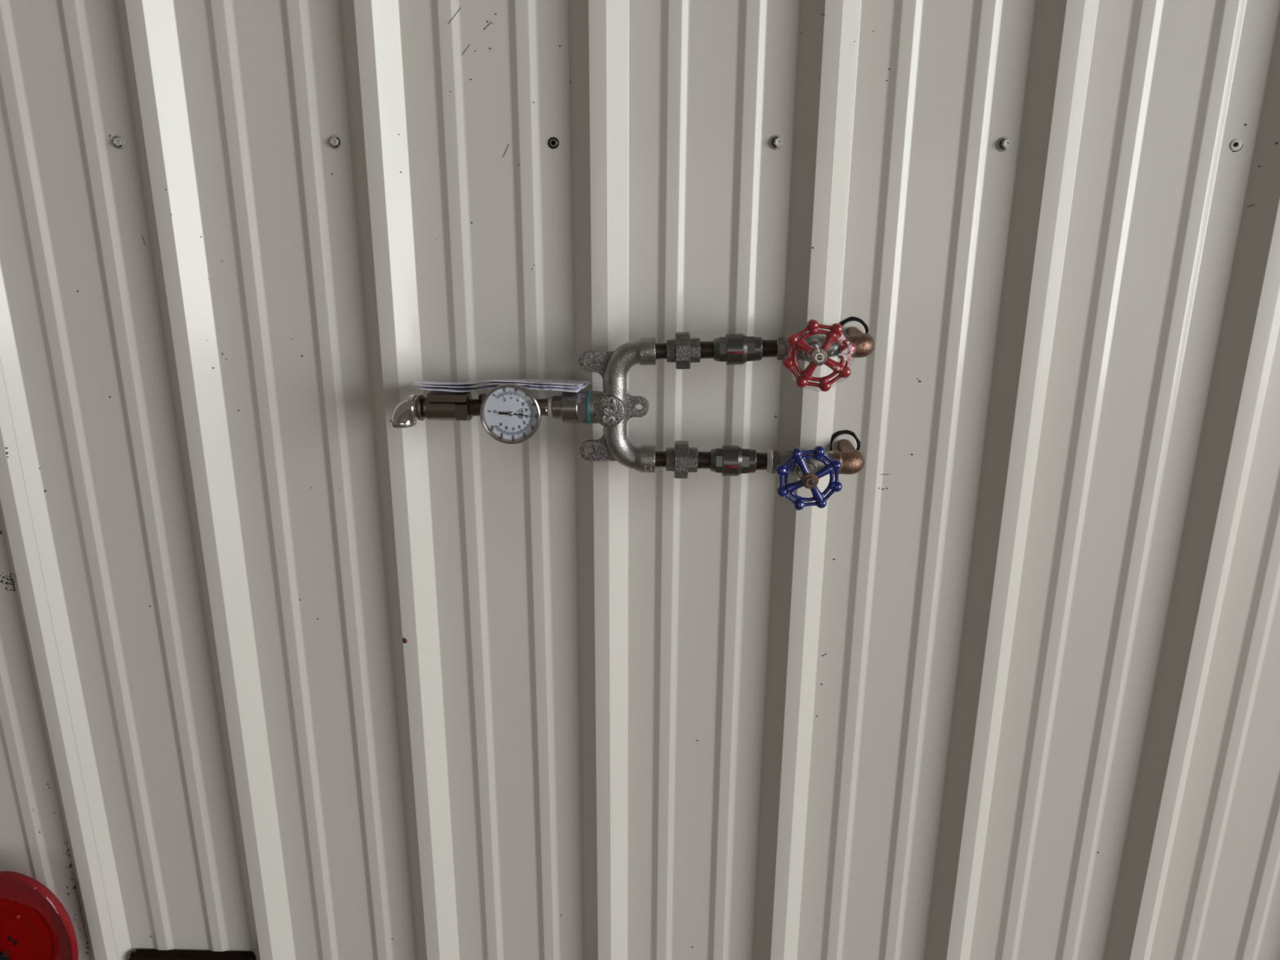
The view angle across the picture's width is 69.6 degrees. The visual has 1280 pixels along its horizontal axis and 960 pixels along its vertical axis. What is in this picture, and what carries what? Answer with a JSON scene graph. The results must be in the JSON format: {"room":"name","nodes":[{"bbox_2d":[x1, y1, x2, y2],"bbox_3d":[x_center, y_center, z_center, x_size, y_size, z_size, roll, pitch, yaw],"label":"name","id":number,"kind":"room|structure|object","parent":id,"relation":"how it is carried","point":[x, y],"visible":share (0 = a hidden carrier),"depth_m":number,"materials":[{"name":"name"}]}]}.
{"room":"industrial building","nodes":[
{"label":"industrial building","id":0,"kind":"room"},
{"bbox_2d":[0,0,1279,959],"bbox_3d":[0.032,-0.143,1.339,5.139,2.600,0.031,1,17,2],"label":"wall","id":1,"kind":"structure","parent":0,"point":[1012,692],"depth_m":1.39,"materials":[{"name":"metal"}]},
{"bbox_2d":[0,871,78,959],"bbox_3d":[-1.079,0.798,1.618,0.200,0.286,0.052,1,17,2],"label":"hose reel","id":2,"kind":"object","parent":1,"relation":"attached to","point":[35,925],"visible":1,"depth_m":1.60,"materials":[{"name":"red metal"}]},
{"bbox_2d":[0,266,131,959],"bbox_3d":[-0.943,-0.162,1.383,0.022,2.600,0.001,-16,23,-42],"label":"rib","id":3,"kind":"object","parent":1,"relation":"attached to","point":[8,354],"depth_m":1.50,"materials":[{"name":"paint"}]},
{"bbox_2d":[112,134,126,149],"bbox_3d":[-0.728,-0.471,1.285,0.019,0.019,0.010,1,17,2],"label":"screw","id":4,"kind":"object","parent":1,"relation":"attached to","point":[119,141],"visible":1,"depth_m":1.28,"materials":[{"name":"grey metal"}]},
{"bbox_2d":[328,134,342,149],"bbox_3d":[-0.421,-0.467,1.273,0.019,0.019,0.010,1,17,2],"label":"screw","id":5,"kind":"object","parent":1,"relation":"attached to","point":[335,141],"visible":1,"depth_m":1.27,"materials":[{"name":"grey metal"}]},
{"bbox_2d":[547,137,559,148],"bbox_3d":[-0.119,-0.462,1.263,0.015,0.015,0.003,1,17,2],"label":"rivet","id":6,"kind":"object","parent":1,"relation":"attached to","point":[553,143],"visible":1,"depth_m":1.26,"materials":[{"name":"black metal"}]},
{"bbox_2d":[389,319,875,510],"bbox_3d":[-0.018,-0.106,1.277,0.670,0.254,0.186,1,17,2],"label":"pipe valve assembly","id":7,"kind":"object","parent":1,"relation":"attached to","point":[509,413],"visible":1,"depth_m":1.25,"materials":[{"name":"silver metal"}]},
{"bbox_2d":[412,384,581,391],"bbox_3d":[-0.196,-0.130,1.294,0.235,0.015,0.073,1,17,2],"label":"leaflet","id":8,"kind":"object","parent":7,"relation":"on","point":[492,386],"visible":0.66,"depth_m":1.28,"materials":[{"name":"paper"}]},
{"bbox_2d":[409,381,591,388],"bbox_3d":[-0.194,-0.135,1.299,0.244,0.015,0.070,1,17,2],"label":"leaflet","id":9,"kind":"object","parent":8,"relation":"on","point":[586,384],"visible":0.63,"depth_m":1.28,"materials":[{"name":"paper"}]},
{"bbox_2d":[410,379,587,385],"bbox_3d":[-0.196,-0.138,1.303,0.240,0.016,0.068,1,17,2],"label":"leaflet","id":10,"kind":"object","parent":9,"relation":"on","point":[533,381],"visible":1,"depth_m":1.29,"materials":[{"name":"paper"}]},
{"bbox_2d":[801,472,818,488],"bbox_3d":[0.224,0.001,1.212,0.022,0.022,0.007,1,17,2],"label":"nut","id":11,"kind":"object","parent":7,"relation":"in","point":[809,480],"depth_m":1.21,"materials":[{"name":"brown metal"}]},
{"bbox_2d":[810,347,828,365],"bbox_3d":[0.227,-0.156,1.165,0.022,0.022,0.007,1,17,2],"label":"nut","id":12,"kind":"object","parent":7,"relation":"in","point":[819,356],"depth_m":1.16,"materials":[{"name":"silver metal"}]},
{"bbox_2d":[768,134,783,150],"bbox_3d":[0.185,-0.457,1.248,0.019,0.019,0.010,1,17,2],"label":"screw","id":13,"kind":"object","parent":1,"relation":"attached to","point":[776,141],"visible":1,"depth_m":1.25,"materials":[{"name":"grey metal"}]},
{"bbox_2d":[830,430,860,451],"bbox_3d":[0.303,-0.051,1.367,0.048,0.047,0.006,1,17,2],"label":"grommet","id":14,"kind":"object","parent":1,"relation":"attached to","point":[840,435],"visible":0.59,"depth_m":1.36,"materials":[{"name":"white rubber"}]},
{"bbox_2d":[839,316,868,334],"bbox_3d":[0.304,-0.210,1.319,0.047,0.047,0.006,1,17,2],"label":"grommet","id":15,"kind":"object","parent":1,"relation":"attached to","point":[855,322],"visible":0.41,"depth_m":1.31,"materials":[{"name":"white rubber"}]},
{"bbox_2d":[996,136,1010,151],"bbox_3d":[0.489,-0.451,1.236,0.019,0.019,0.010,1,17,2],"label":"screw","id":16,"kind":"object","parent":1,"relation":"attached to","point":[1003,144],"visible":1,"depth_m":1.24,"materials":[{"name":"grey metal"}]},
{"bbox_2d":[1229,138,1242,151],"bbox_3d":[0.794,-0.446,1.227,0.017,0.017,0.002,1,17,2],"label":"screw","id":17,"kind":"object","parent":1,"relation":"attached to","point":[1236,144],"visible":1,"depth_m":1.23,"materials":[{"name":"paint"}]},
{"bbox_3d":[1.543,2.446,-2.533,13.000,0.100,8.900,1,17,2],"label":"floor","id":18,"kind":"structure","parent":0,"visible":0},
{"bbox_2d":[128,949,256,959],"bbox_3d":[-0.816,0.977,1.717,0.235,0.233,0.019,1,17,2],"label":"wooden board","id":19,"kind":"object","parent":18,"relation":"on","point":[140,954],"visible":0.99,"depth_m":1.68,"materials":[{"name":"black"}]}
]}

